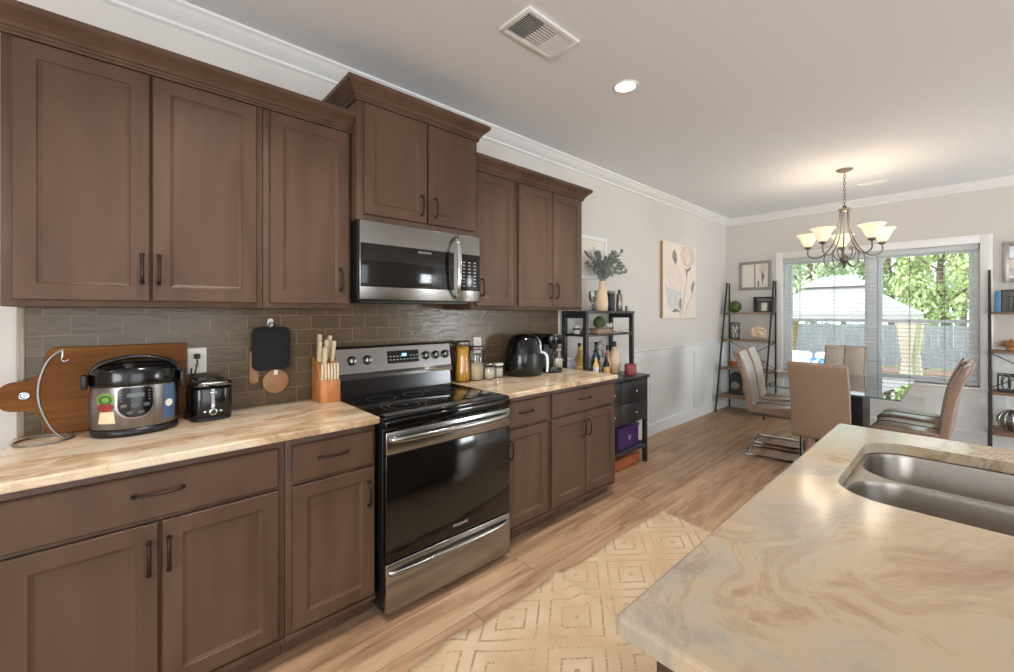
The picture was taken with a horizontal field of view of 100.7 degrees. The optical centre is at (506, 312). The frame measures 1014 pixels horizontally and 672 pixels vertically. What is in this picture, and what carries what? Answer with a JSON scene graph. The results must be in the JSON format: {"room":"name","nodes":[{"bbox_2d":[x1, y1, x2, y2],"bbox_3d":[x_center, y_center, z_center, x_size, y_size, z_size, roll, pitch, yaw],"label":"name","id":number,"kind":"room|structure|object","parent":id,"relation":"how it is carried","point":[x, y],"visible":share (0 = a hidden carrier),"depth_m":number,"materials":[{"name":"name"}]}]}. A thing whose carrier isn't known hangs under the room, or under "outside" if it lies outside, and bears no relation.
{"room":"kitchen","nodes":[
{"label":"kitchen","id":0,"kind":"room"},
{"bbox_2d":[0,0,725,453],"bbox_3d":[-0.403,0.003,3.033,10.200,2.775,0.160,0,0,-42],"label":"wall","id":1,"kind":"structure","parent":0,"point":[635,224],"depth_m":2.46,"materials":[{"name":"beige paint"}]},
{"bbox_2d":[16,307,24,436],"bbox_3d":[-1.853,0.225,1.602,0.022,0.494,0.014,0,0,-42],"label":"trim","id":2,"kind":"structure","parent":1,"relation":"attached to","point":[20,311],"depth_m":1.60,"materials":[{"name":"white wood"}]},
{"bbox_2d":[0,32,261,308],"bbox_3d":[-1.457,-0.472,1.716,0.756,0.901,0.357,0,0,-42],"label":"upper cabinet","id":3,"kind":"object","parent":1,"relation":"attached to","point":[120,187],"visible":1,"depth_m":1.55,"materials":[{"name":"brown wood"}]},
{"bbox_2d":[0,0,355,133],"bbox_3d":[-1.206,-0.961,1.733,1.160,0.090,0.062,0,0,-42],"label":"crown molding","id":4,"kind":"structure","parent":3,"relation":"attached to","point":[17,18],"depth_m":1.61,"materials":[{"name":"brown wood"}]},
{"bbox_2d":[187,347,206,373],"bbox_3d":[-1.448,0.222,1.962,0.074,0.118,0.008,0,0,-42],"label":"wall outlet","id":5,"kind":"object","parent":1,"relation":"attached to","point":[191,362],"visible":0.9,"depth_m":1.96,"materials":[{"name":"white plastic"}]},
{"bbox_2d":[249,351,257,383],"bbox_3d":[-1.276,0.273,2.118,0.040,0.165,0.009,0,0,-42],"label":"wooden paddle","id":6,"kind":"object","parent":1,"relation":"attached to","point":[253,374],"visible":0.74,"depth_m":2.11,"materials":[{"name":"brown wood"}]},
{"bbox_2d":[267,318,272,326],"bbox_3d":[-1.214,0.050,2.161,0.028,0.044,0.031,0,0,-42],"label":"wall hook","id":7,"kind":"object","parent":1,"relation":"attached to","point":[270,319],"visible":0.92,"depth_m":2.17,"materials":[{"name":"white"}]},
{"bbox_2d":[252,322,289,370],"bbox_3d":[-1.206,0.170,2.151,0.176,0.245,0.018,0,0,-42],"label":"pot holder","id":8,"kind":"object","parent":7,"relation":"hanging from","point":[270,345],"visible":1,"depth_m":2.14,"materials":[{"name":"black fabric"}]},
{"bbox_2d":[250,108,349,308],"bbox_3d":[-1.030,-0.472,2.106,0.397,0.901,0.357,0,0,-42],"label":"upper cabinet","id":9,"kind":"object","parent":1,"relation":"attached to","point":[306,165],"visible":0.97,"depth_m":1.99,"materials":[{"name":"brown wood"}]},
{"bbox_2d":[322,72,490,236],"bbox_3d":[-0.574,-0.815,2.475,0.891,0.687,0.430,0,0,-42],"label":"upper cabinet","id":10,"kind":"object","parent":1,"relation":"attached to","point":[413,161],"visible":0.95,"depth_m":2.28,"materials":[{"name":"brown wood"}]},
{"bbox_2d":[350,219,479,304],"bbox_3d":[-0.564,-0.262,2.463,0.762,0.412,0.456,0,0,-42],"label":"microwave","id":11,"kind":"object","parent":10,"relation":"attached to","point":[390,263],"visible":1,"depth_m":2.27,"materials":[{"name":"silver metal"}]},
{"bbox_2d":[444,171,513,309],"bbox_3d":[-0.173,-0.472,2.891,0.380,0.901,0.357,0,0,-42],"label":"upper cabinet","id":12,"kind":"object","parent":1,"relation":"attached to","point":[495,195],"visible":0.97,"depth_m":2.79,"materials":[{"name":"brown wood"}]},
{"bbox_2d":[514,182,581,309],"bbox_3d":[0.249,-0.472,3.277,0.759,0.901,0.357,0,0,-42],"label":"upper cabinet","id":13,"kind":"object","parent":1,"relation":"attached to","point":[547,225],"visible":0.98,"depth_m":3.13,"materials":[{"name":"brown wood"}]},
{"bbox_2d":[477,152,592,200],"bbox_3d":[0.134,-0.961,3.166,1.205,0.090,0.366,0,0,-42],"label":"crown molding","id":14,"kind":"structure","parent":13,"relation":"attached to","point":[487,164],"depth_m":2.97,"materials":[{"name":"brown wood"}]},
{"bbox_2d":[98,0,1013,225],"bbox_3d":[1.770,-1.343,0.658,9.900,0.084,6.300,0,0,-42],"label":"trim","id":15,"kind":"structure","parent":1,"relation":"attached to","point":[181,15],"depth_m":2.63,"materials":[{"name":"white paint"}]},
{"bbox_2d":[582,234,606,279],"bbox_3d":[0.828,-0.530,4.047,0.445,0.410,0.025,0,0,-42],"label":"picture frame","id":16,"kind":"object","parent":1,"relation":"attached to","point":[590,244],"visible":0.52,"depth_m":4.03,"materials":[{"name":"white paint"}]},
{"bbox_2d":[567,342,726,426],"bbox_3d":[1.877,0.912,5.010,3.865,0.955,0.022,0,0,-42],"label":"wainscoting","id":17,"kind":"structure","parent":1,"relation":"attached to","point":[681,379],"depth_m":5.29,"materials":[{"name":"white paint"}]},
{"bbox_2d":[563,341,772,360],"bbox_3d":[2.091,0.423,4.777,3.865,0.030,0.655,0,0,-42],"label":"trim","id":18,"kind":"structure","parent":1,"relation":"attached to","point":[705,343],"depth_m":5.06,"materials":[{"name":"white paint"}]},
{"bbox_2d":[660,240,695,318],"bbox_3d":[2.152,-0.395,5.245,0.903,0.920,0.042,0,0,-42],"label":"wall art","id":19,"kind":"object","parent":1,"relation":"attached to","point":[677,261],"visible":1,"depth_m":5.17,"materials":[{"name":"beige fabric"}]},
{"bbox_2d":[638,397,726,439],"bbox_3d":[1.879,1.322,5.008,3.865,0.136,0.028,0,0,-42],"label":"baseboard","id":20,"kind":"structure","parent":1,"relation":"attached to","point":[663,424],"depth_m":5.28,"materials":[{"name":"white paint"}]},
{"bbox_2d":[183,0,1013,218],"bbox_3d":[1.770,-1.460,0.658,10.200,0.150,6.600,0,0,-42],"label":"ceiling","id":21,"kind":"structure","parent":0,"point":[738,108],"depth_m":2.48,"materials":[{"name":"paint"}]},
{"bbox_2d":[499,6,578,59],"bbox_3d":[0.165,-1.378,2.086,0.365,0.014,0.205,0,0,-42],"label":"ceiling vent","id":22,"kind":"object","parent":21,"relation":"in","point":[529,27],"visible":1,"depth_m":2.07,"materials":[{"name":"white paint"}]},
{"bbox_2d":[612,79,638,93],"bbox_3d":[0.725,-1.382,2.568,0.156,0.006,0.156,0,0,-42],"label":"recessed light","id":23,"kind":"object","parent":21,"relation":"in","point":[629,85],"visible":1,"depth_m":2.56,"materials":[{"name":"white paint"}]},
{"bbox_2d":[796,167,896,268],"bbox_3d":[3.250,-0.909,4.075,0.770,0.951,0.759,0,0,-42],"label":"chandelier","id":24,"kind":"object","parent":21,"relation":"hanging from","point":[873,231],"visible":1,"depth_m":4.01,"materials":[{"name":"white glass"}]},
{"bbox_2d":[858,179,888,186],"bbox_3d":[3.888,-1.378,4.461,0.120,0.014,0.240,0,0,-42],"label":"ceiling vent","id":25,"kind":"object","parent":21,"relation":"in","point":[883,180],"visible":1,"depth_m":4.45,"materials":[{"name":"white paint"}]},
{"bbox_2d":[245,406,1010,671],"bbox_3d":[1.770,1.450,0.658,10.200,0.120,6.600,0,0,-42],"label":"floor","id":26,"kind":"structure","parent":0,"point":[696,471],"depth_m":2.70,"materials":[{"name":"brown wood"}]},
{"bbox_2d":[0,441,284,671],"bbox_3d":[-1.353,0.947,1.607,0.773,0.885,0.658,0,0,-42],"label":"base cabinet","id":27,"kind":"object","parent":26,"relation":"on","point":[178,566],"visible":0.98,"depth_m":1.37,"materials":[{"name":"brown wood"}]},
{"bbox_2d":[0,399,379,494],"bbox_3d":[-1.220,0.486,1.746,1.167,0.031,0.633,0,0,-42],"label":"countertop","id":28,"kind":"structure","parent":27,"relation":"on","point":[83,456],"depth_m":1.54,"materials":[{"name":"beige stone"}]},
{"bbox_2d":[11,349,75,446],"bbox_3d":[-1.699,0.303,1.543,0.160,0.340,0.152,0,0,-42],"label":"banana hanger","id":29,"kind":"object","parent":28,"relation":"on","point":[52,356],"visible":1,"depth_m":1.53,"materials":[{"name":"silver metal"}]},
{"bbox_2d":[0,343,186,433],"bbox_3d":[-1.665,0.303,1.721,0.562,0.334,0.058,0,0,-42],"label":"cutting board","id":30,"kind":"object","parent":28,"relation":"on","point":[64,404],"visible":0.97,"depth_m":1.65,"materials":[{"name":"brown wood"}]},
{"bbox_2d":[80,354,192,437],"bbox_3d":[-1.468,0.317,1.718,0.224,0.307,0.401,0,0,31],"label":"rice cooker","id":31,"kind":"object","parent":28,"relation":"on","point":[137,394],"visible":0.98,"depth_m":1.60,"materials":[{"name":"grey metal"}]},
{"bbox_2d":[188,359,231,421],"bbox_3d":[-1.340,0.342,1.896,0.153,0.256,0.207,0,0,-42],"label":"toaster","id":32,"kind":"object","parent":28,"relation":"on","point":[209,398],"visible":1,"depth_m":1.83,"materials":[{"name":"black metal"}]},
{"bbox_2d":[312,356,339,403],"bbox_3d":[-0.974,0.353,2.260,0.101,0.235,0.141,0,0,-42],"label":"knife block","id":33,"kind":"object","parent":28,"relation":"on","point":[325,391],"visible":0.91,"depth_m":2.22,"materials":[{"name":"brown wood"}]},
{"bbox_2d":[280,424,375,652],"bbox_3d":[-0.928,0.947,1.997,0.377,0.885,0.658,0,0,-42],"label":"base cabinet","id":34,"kind":"object","parent":26,"relation":"on","point":[329,478],"visible":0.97,"depth_m":1.77,"materials":[{"name":"brown wood"}]},
{"bbox_2d":[334,341,509,615],"bbox_3d":[-0.471,0.791,2.362,0.764,1.198,0.730,0,0,-42],"label":"range","id":35,"kind":"object","parent":26,"relation":"on","point":[442,447],"visible":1,"depth_m":2.14,"materials":[{"name":"black metal"}]},
{"bbox_2d":[340,383,509,429],"bbox_3d":[-0.484,0.498,2.376,0.764,0.060,0.660,0,0,-42],"label":"cooktop","id":36,"kind":"object","parent":35,"relation":"in","point":[420,405],"depth_m":2.23,"materials":[{"name":"black glass"}]},
{"bbox_2d":[506,392,547,539],"bbox_3d":[-0.064,0.947,2.787,0.388,0.885,0.658,0,0,-42],"label":"base cabinet","id":37,"kind":"object","parent":26,"relation":"on","point":[528,414],"visible":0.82,"depth_m":2.58,"materials":[{"name":"brown wood"}]},
{"bbox_2d":[407,510,711,671],"bbox_3d":[0.166,1.367,1.537,3.220,0.042,0.883,0,0,-42],"label":"rug","id":38,"kind":"object","parent":26,"relation":"on","point":[567,623],"visible":0.57,"depth_m":1.89,"materials":[{"name":"beige fabric"}]},
{"bbox_2d":[541,379,614,523],"bbox_3d":[0.358,0.947,3.173,0.752,0.885,0.658,0,0,-42],"label":"base cabinet","id":39,"kind":"object","parent":26,"relation":"on","point":[581,419],"visible":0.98,"depth_m":2.91,"materials":[{"name":"brown wood"}]},
{"bbox_2d":[450,368,617,398],"bbox_3d":[0.210,0.486,3.054,1.166,0.031,0.633,0,0,-42],"label":"countertop","id":40,"kind":"structure","parent":39,"relation":"on","point":[515,387],"depth_m":2.86,"materials":[{"name":"beige stone"}]},
{"bbox_2d":[454,340,469,382],"bbox_3d":[-0.307,0.331,2.891,0.108,0.279,0.108,0,0,-42],"label":"pasta jar","id":41,"kind":"object","parent":40,"relation":"on","point":[462,364],"visible":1,"depth_m":2.85,"materials":[{"name":"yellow glass"}]},
{"bbox_2d":[469,345,483,380],"bbox_3d":[-0.217,0.350,2.960,0.106,0.240,0.106,0,0,-42],"label":"canister","id":42,"kind":"object","parent":40,"relation":"on","point":[476,368],"visible":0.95,"depth_m":2.92,"materials":[{"name":"clear glass"}]},
{"bbox_2d":[484,362,495,379],"bbox_3d":[-0.128,0.413,3.007,0.092,0.115,0.092,0,0,-42],"label":"canister","id":43,"kind":"object","parent":40,"relation":"on","point":[489,372],"visible":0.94,"depth_m":2.97,"materials":[{"name":"clear glass"}]},
{"bbox_2d":[495,363,503,377],"bbox_3d":[-0.066,0.419,3.087,0.082,0.103,0.082,0,0,-42],"label":"canister","id":44,"kind":"object","parent":40,"relation":"on","point":[499,372],"visible":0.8,"depth_m":3.06,"materials":[{"name":"clear glass"}]},
{"bbox_2d":[505,333,548,376],"bbox_3d":[0.131,0.313,3.207,0.312,0.314,0.276,0,0,-26],"label":"air fryer","id":45,"kind":"object","parent":40,"relation":"on","point":[524,353],"visible":1,"depth_m":3.10,"materials":[{"name":"black plastic"}]},
{"bbox_2d":[527,351,548,374],"bbox_3d":[0.229,0.371,3.135,0.216,0.162,0.091,0,0,-42],"label":"basket","id":46,"kind":"object","parent":45,"relation":"on","point":[535,365],"depth_m":3.11,"materials":[{"name":"black plastic"}]},
{"bbox_2d":[533,333,562,372],"bbox_3d":[0.327,0.316,3.382,0.177,0.309,0.267,0,0,-42],"label":"coffee maker","id":47,"kind":"object","parent":40,"relation":"on","point":[548,340],"visible":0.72,"depth_m":3.32,"materials":[{"name":"grey"}]},
{"bbox_2d":[551,347,562,368],"bbox_3d":[0.422,0.379,3.531,0.096,0.183,0.096,0,0,-42],"label":"glass jar","id":48,"kind":"object","parent":40,"relation":"on","point":[557,362],"visible":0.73,"depth_m":3.50,"materials":[{"name":"beige"}]},
{"bbox_2d":[562,311,649,461],"bbox_3d":[0.916,0.685,3.821,0.784,1.408,0.446,0,0,-42],"label":"shelving unit","id":49,"kind":"object","parent":26,"relation":"on","point":[630,402],"visible":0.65,"depth_m":3.72,"materials":[{"name":"black paint"}]},
{"bbox_2d":[576,346,582,369],"bbox_3d":[0.648,0.431,3.684,0.078,0.280,0.078,0,0,-42],"label":"liquor bottle","id":50,"kind":"object","parent":49,"relation":"on","point":[579,366],"visible":0.57,"depth_m":3.67,"materials":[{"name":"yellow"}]},
{"bbox_2d":[582,328,612,333],"bbox_3d":[0.832,0.164,3.868,0.230,0.040,0.175,0,0,-42],"label":"tray","id":51,"kind":"object","parent":49,"relation":"on","point":[592,330],"visible":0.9,"depth_m":3.79,"materials":[{"name":"brown wood"}]},
{"bbox_2d":[593,316,605,328],"bbox_3d":[0.843,0.101,3.833,0.115,0.146,0.113,0,0,-42],"label":"potted plant","id":52,"kind":"object","parent":51,"relation":"on","point":[599,322],"visible":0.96,"depth_m":3.80,"materials":[{"name":"green plant"}]},
{"bbox_2d":[584,249,627,310],"bbox_3d":[0.968,-0.318,3.969,0.555,0.596,0.245,0,0,-42],"label":"vase","id":53,"kind":"object","parent":49,"relation":"on","point":[603,266],"visible":1,"depth_m":3.90,"materials":[{"name":"beige ceramic"}]},
{"bbox_2d":[607,291,614,310],"bbox_3d":[1.004,-0.116,4.050,0.076,0.192,0.076,0,0,-42],"label":"shaker","id":54,"kind":"object","parent":49,"relation":"on","point":[611,294],"visible":0.95,"depth_m":4.02,"materials":[{"name":"grey metal"}]},
{"bbox_2d":[609,341,620,372],"bbox_3d":[1.024,0.421,4.014,0.120,0.300,0.120,0,0,-42],"label":"liquor bottle","id":55,"kind":"object","parent":49,"relation":"on","point":[614,355],"visible":0.9,"depth_m":3.97,"materials":[{"name":"beige glass"}]},
{"bbox_2d":[616,290,622,310],"bbox_3d":[1.099,-0.122,4.110,0.062,0.205,0.062,0,0,-42],"label":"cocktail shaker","id":56,"kind":"object","parent":49,"relation":"on","point":[619,297],"visible":0.91,"depth_m":4.08,"materials":[{"name":"silver metal"}]},
{"bbox_2d":[615,421,638,449],"bbox_3d":[1.023,1.119,3.915,0.367,0.190,0.277,0,0,-42],"label":"storage bin","id":57,"kind":"object","parent":49,"relation":"on","point":[626,435],"visible":0.59,"depth_m":3.78,"materials":[{"name":"purple fabric"}]},
{"bbox_2d":[615,442,644,458],"bbox_3d":[0.915,1.230,3.821,0.680,0.030,0.368,0,0,-42],"label":"shelf","id":58,"kind":"object","parent":49,"relation":"attached to","point":[618,453],"depth_m":3.76,"materials":[{"name":"black paint"}]},
{"bbox_2d":[624,363,636,374],"bbox_3d":[1.150,0.521,3.913,0.108,0.100,0.108,0,0,-42],"label":"candle","id":59,"kind":"object","parent":49,"relation":"on","point":[629,368],"visible":1,"depth_m":3.87,"materials":[{"name":"red wax"}]},
{"bbox_2d":[615,451,639,472],"bbox_3d":[0.904,1.340,3.826,0.610,0.100,0.323,0,0,-42],"label":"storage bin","id":60,"kind":"object","parent":26,"relation":"on","point":[632,458],"visible":0.34,"depth_m":3.78,"materials":[{"name":"orange wood"}]},
{"bbox_2d":[657,661,672,671],"bbox_3d":[1.139,0.949,0.853,1.659,0.882,0.960,0,0,-42],"label":"kitchen island","id":61,"kind":"object","parent":26,"relation":"on","point":[660,668],"visible":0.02,"depth_m":0.64,"materials":[{"name":"brown wood"}]},
{"bbox_2d":[617,424,1013,671],"bbox_3d":[1.157,0.488,0.836,1.700,0.035,1.072,0,0,-42],"label":"island countertop","id":62,"kind":"structure","parent":61,"relation":"on","point":[812,573],"depth_m":0.73,"materials":[{"name":"beige stone"}]},
{"bbox_2d":[842,453,1013,535],"bbox_3d":[1.273,0.608,1.162,0.717,0.201,0.535,0,0,-42],"label":"sink","id":63,"kind":"object","parent":62,"relation":"in","point":[968,495],"visible":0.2,"depth_m":1.31,"materials":[{"name":"silver metal"}]},
{"bbox_2d":[715,281,776,419],"bbox_3d":[3.319,0.474,5.850,0.533,1.833,0.618,0,0,-42],"label":"ladder shelf","id":64,"kind":"object","parent":26,"relation":"on","point":[726,394],"visible":0.8,"depth_m":5.83,"materials":[{"name":"grey metal"}]},
{"bbox_2d":[730,322,739,338],"bbox_3d":[3.295,0.256,6.072,0.134,0.238,0.134,0,0,-42],"label":"wire lantern","id":65,"kind":"object","parent":64,"relation":"on","point":[735,331],"visible":1,"depth_m":6.04,"materials":[{"name":"grey metal"}]},
{"bbox_2d":[728,301,741,311],"bbox_3d":[3.310,-0.090,6.100,0.171,0.173,0.174,0,0,-42],"label":"moss ball","id":66,"kind":"object","parent":64,"relation":"on","point":[734,306],"visible":0.97,"depth_m":6.05,"materials":[{"name":"green plant"}]},
{"bbox_2d":[729,372,742,394],"bbox_3d":[3.250,0.997,5.963,0.074,0.320,0.160,0,0,-42],"label":"mantel clock","id":67,"kind":"object","parent":64,"relation":"on","point":[735,378],"visible":0.97,"depth_m":5.93,"materials":[{"name":"grey"}]},
{"bbox_2d":[750,326,765,338],"bbox_3d":[3.494,0.273,5.840,0.198,0.184,0.204,0,0,-42],"label":"cluster","id":68,"kind":"object","parent":64,"relation":"on","point":[758,332],"visible":1,"depth_m":5.79,"materials":[{"name":"beige"}]},
{"bbox_2d":[753,297,775,311],"bbox_3d":[3.567,-0.116,5.819,0.100,0.215,0.250,0,0,-42],"label":"shadow box","id":69,"kind":"object","parent":64,"relation":"on","point":[760,304],"visible":0.96,"depth_m":5.83,"materials":[{"name":"grey wood"}]},
{"bbox_2d":[733,348,804,462],"bbox_3d":[2.590,0.881,4.152,0.570,1.018,0.390,0,0,40],"label":"dining chair","id":70,"kind":"object","parent":26,"relation":"on","point":[774,409],"visible":0.81,"depth_m":4.12,"materials":[{"name":"beige leather"}]},
{"bbox_2d":[743,345,801,449],"bbox_3d":[2.897,0.881,4.528,0.570,1.018,0.390,0,0,40],"label":"dining chair","id":71,"kind":"object","parent":26,"relation":"on","point":[763,395],"visible":0.48,"depth_m":4.53,"materials":[{"name":"beige leather"}]},
{"bbox_2d":[787,361,855,451],"bbox_3d":[2.507,0.881,3.312,0.570,1.018,0.390,0,0,-41],"label":"dining chair","id":72,"kind":"object","parent":26,"relation":"on","point":[820,397],"visible":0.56,"depth_m":3.18,"materials":[{"name":"beige leather"}]},
{"bbox_2d":[765,374,915,442],"bbox_3d":[3.048,1.009,3.816,1.353,0.760,0.878,0,0,-42],"label":"dining table","id":73,"kind":"object","parent":26,"relation":"on","point":[862,388],"visible":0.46,"depth_m":3.59,"materials":[{"name":"clear glass"}]},
{"bbox_2d":[824,345,866,375],"bbox_3d":[3.684,0.881,4.632,0.570,1.018,0.390,0,0,-42],"label":"dining chair","id":74,"kind":"object","parent":26,"relation":"on","point":[854,357],"visible":0.26,"depth_m":4.72,"materials":[{"name":"beige fabric"}]},
{"bbox_2d":[869,362,975,439],"bbox_3d":[3.274,0.881,3.321,0.390,1.018,0.570,0,0,-39],"label":"dining chair","id":75,"kind":"object","parent":26,"relation":"on","point":[944,430],"visible":0.62,"depth_m":3.13,"materials":[{"name":"beige leather"}]},
{"bbox_2d":[877,357,973,424],"bbox_3d":[3.636,0.881,3.666,0.390,1.018,0.570,0,0,-39],"label":"dining chair","id":76,"kind":"object","parent":26,"relation":"on","point":[930,418],"visible":0.38,"depth_m":3.62,"materials":[{"name":"grey leather"}]},
{"bbox_2d":[988,270,1013,446],"bbox_3d":[5.031,0.474,3.978,0.533,1.833,0.615,0,0,-42],"label":"ladder shelf","id":77,"kind":"object","parent":26,"relation":"on","point":[997,430],"visible":0.94,"depth_m":4.17,"materials":[{"name":"grey metal"}]},
{"bbox_2d":[995,290,999,311],"bbox_3d":[4.966,-0.117,4.253,0.130,0.217,0.034,0,0,-42],"label":"book","id":78,"kind":"object","parent":77,"relation":"on","point":[997,293],"visible":0.87,"depth_m":4.21,"materials":[{"name":"blue paper"}]},
{"bbox_2d":[993,338,1013,350],"bbox_3d":[4.958,0.309,4.148,0.165,0.131,0.217,0,0,-42],"label":"ornament","id":79,"kind":"object","parent":77,"relation":"on","point":[1009,344],"visible":1,"depth_m":4.14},
{"bbox_2d":[996,409,1013,431],"bbox_3d":[4.928,1.050,4.096,0.214,0.213,0.212,0,0,-42],"label":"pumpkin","id":80,"kind":"object","parent":77,"relation":"on","point":[1005,418],"visible":1,"depth_m":4.08,"materials":[{"name":"silver metal"}]},
{"bbox_2d":[997,373,1013,392],"bbox_3d":[4.993,0.691,4.091,0.182,0.170,0.287,0,0,-42],"label":"wire basket","id":81,"kind":"object","parent":77,"relation":"on","point":[998,375],"visible":1,"depth_m":4.14,"materials":[{"name":"black metal"}]},
{"bbox_2d":[1001,289,1013,311],"bbox_3d":[5.075,-0.121,4.156,0.100,0.225,0.240,0,0,-42],"label":"shadow box","id":82,"kind":"object","parent":77,"relation":"on","point":[1007,296],"visible":0.92,"depth_m":4.21,"materials":[{"name":"black paint"}]},
{"bbox_2d":[726,185,1013,387],"bbox_3d":[5.478,0.003,4.050,0.150,2.775,6.300,0,0,-42],"label":"wall","id":83,"kind":"structure","parent":0,"point":[987,211],"depth_m":4.99,"materials":[{"name":"beige paint"}]},
{"bbox_2d":[739,260,770,289],"bbox_3d":[3.553,-0.536,6.021,0.027,0.408,0.413,0,0,-42],"label":"picture frame","id":84,"kind":"object","parent":83,"relation":"attached to","point":[754,275],"visible":1,"depth_m":6.02,"materials":[{"name":"grey wood"}]},
{"bbox_2d":[742,263,767,287],"bbox_3d":[3.558,-0.536,6.026,0.006,0.330,0.335,0,0,-42],"label":"picture","id":85,"kind":"object","parent":84,"relation":"attached to","point":[754,275],"depth_m":6.02,"materials":[{"name":"beige paper"}]},
{"bbox_2d":[727,342,1013,432],"bbox_3d":[4.846,0.912,4.613,0.022,0.955,4.584,0,0,-42],"label":"trim","id":86,"kind":"structure","parent":83,"relation":"attached to","point":[972,412],"depth_m":4.61,"materials":[{"name":"white paint"}]},
{"bbox_2d":[727,398,1013,449],"bbox_3d":[5.421,1.322,3.979,0.028,0.136,6.272,0,0,-42],"label":"baseboard","id":87,"kind":"structure","parent":83,"relation":"attached to","point":[961,435],"depth_m":4.47,"materials":[{"name":"white paint"}]},
{"bbox_2d":[776,234,992,397],"bbox_3d":[4.440,0.031,5.143,0.205,1.718,2.015,0,0,-42],"label":"window","id":88,"kind":"structure","parent":83,"relation":"in","point":[983,259],"depth_m":4.90,"materials":[{"name":"white paint"}]},
{"bbox_2d":[784,244,978,385],"bbox_3d":[4.425,0.020,5.130,0.063,1.516,1.783,0,0,-42],"label":"window blind","id":89,"kind":"object","parent":88,"relation":"attached to","point":[944,249],"visible":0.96,"depth_m":4.89,"materials":[{"name":"white plastic"}]},
{"bbox_2d":[1003,241,1013,282],"bbox_3d":[5.241,-0.519,4.176,0.027,0.418,0.405,0,0,-42],"label":"picture frame","id":90,"kind":"object","parent":83,"relation":"attached to","point":[1008,247],"visible":1,"depth_m":4.29,"materials":[{"name":"silver metal"}]},
{"bbox_2d":[1010,246,1013,277],"bbox_3d":[5.247,-0.519,4.181,0.006,0.326,0.313,0,0,-42],"label":"picture","id":91,"kind":"object","parent":90,"relation":"attached to","point":[1011,247],"depth_m":4.28,"materials":[{"name":"beige"}]},
{"bbox_3d":[-1.195,0.304,2.170,0.017,0.028,0.001,0,0,-42],"label":"strap","id":92,"kind":"object","parent":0,"visible":0},
{"bbox_2d":[262,369,288,392],"bbox_3d":[-1.198,0.353,2.176,0.124,0.124,0.012,0,0,-42],"label":"trivet","id":93,"kind":"object","parent":92,"relation":"hanging from","point":[272,383],"visible":1,"depth_m":2.17,"materials":[{"name":"brown wood"}]},
{"label":"outside","id":94,"kind":"structure","parent":0,"visible":0},
{"bbox_2d":[882,348,953,370],"bbox_3d":[13.351,1.740,12.813,23.000,0.100,32.000,0,0,-42],"label":"lawn","id":95,"kind":"structure","parent":94,"point":[953,348],"depth_m":13.27,"materials":[{"name":"green plant"}]},
{"bbox_2d":[793,260,858,323],"bbox_3d":[12.020,-1.015,16.454,2.511,5.426,2.800,0,0,-42],"label":"tree","id":96,"kind":"object","parent":95,"relation":"on","point":[840,271],"visible":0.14,"depth_m":16.03,"materials":[{"name":"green plant"}]},
{"bbox_2d":[792,275,924,374],"bbox_3d":[7.542,0.417,9.531,2.637,2.545,2.646,0,0,-42],"label":"gazebo","id":97,"kind":"object","parent":95,"relation":"on","point":[851,292],"visible":0.58,"depth_m":8.91,"materials":[{"name":"grey fabric"}]},
{"bbox_2d":[792,321,798,350],"bbox_3d":[7.616,0.905,11.198,0.277,1.530,0.286,0,0,-42],"label":"drape","id":98,"kind":"object","parent":97,"relation":"hanging from","point":[795,326],"depth_m":11.12,"materials":[{"name":"beige fabric"}]},
{"bbox_2d":[896,323,915,374],"bbox_3d":[7.468,0.905,7.864,0.277,1.530,0.286,0,0,-42],"label":"drape","id":99,"kind":"object","parent":97,"relation":"hanging from","point":[903,344],"depth_m":7.81,"materials":[{"name":"beige fabric"}]},
{"bbox_2d":[911,319,924,374],"bbox_3d":[9.209,0.905,9.457,0.277,1.530,0.286,0,0,-42],"label":"drape","id":100,"kind":"object","parent":97,"relation":"hanging from","point":[918,336],"depth_m":9.39,"materials":[{"name":"beige fabric"}]},
{"bbox_2d":[796,322,968,369],"bbox_3d":[11.998,1.000,12.930,0.160,1.380,18.000,0,0,-42],"label":"fence","id":101,"kind":"object","parent":95,"relation":"on","point":[846,331],"visible":0.15,"depth_m":12.94,"materials":[{"name":"grey wood"}]},
{"bbox_2d":[844,257,945,324],"bbox_3d":[15.801,-1.424,17.442,2.568,6.241,3.025,0,0,-16],"label":"tree","id":102,"kind":"object","parent":95,"relation":"on","point":[887,261],"visible":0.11,"depth_m":17.39,"materials":[{"name":"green plant"}]},
{"bbox_2d":[887,252,968,325],"bbox_3d":[14.363,-0.690,13.801,2.506,4.777,2.801,0,0,-42],"label":"tree","id":103,"kind":"object","parent":95,"relation":"on","point":[919,304],"visible":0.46,"depth_m":13.80,"materials":[{"name":"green plant"}]},
{"bbox_2d":[924,256,968,325],"bbox_3d":[20.020,-1.968,18.463,3.015,7.327,3.448,0,0,13],"label":"tree","id":104,"kind":"object","parent":95,"relation":"on","point":[950,287],"visible":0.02,"depth_m":18.31,"materials":[{"name":"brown plant"}]},
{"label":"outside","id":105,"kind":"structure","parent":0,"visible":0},
{"bbox_2d":[882,366,968,378],"bbox_3d":[11.986,1.665,11.565,1.500,0.049,32.000,0,0,-42],"label":"mulch","id":106,"kind":"object","parent":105,"point":[886,370],"visible":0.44,"depth_m":11.78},
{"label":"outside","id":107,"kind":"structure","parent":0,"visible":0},
{"bbox_3d":[4.339,1.674,8.294,3.600,0.029,10.500,0,0,-42],"label":"patio","id":108,"kind":"object","parent":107,"visible":0},
{"bbox_2d":[792,350,824,361],"bbox_3d":[5.511,1.185,7.605,0.720,0.950,1.500,0,0,-42],"label":"sofa","id":109,"kind":"object","parent":108,"relation":"on","point":[794,354],"visible":0.04,"depth_m":7.76,"materials":[{"name":"white fabric"}]},
{"bbox_2d":[792,350,811,361],"bbox_3d":[5.422,0.947,7.943,0.145,0.475,0.580,0,0,-42],"label":"cushion","id":110,"kind":"object","parent":109,"relation":"on","point":[794,354],"depth_m":7.79,"materials":[{"name":"white fabric"}]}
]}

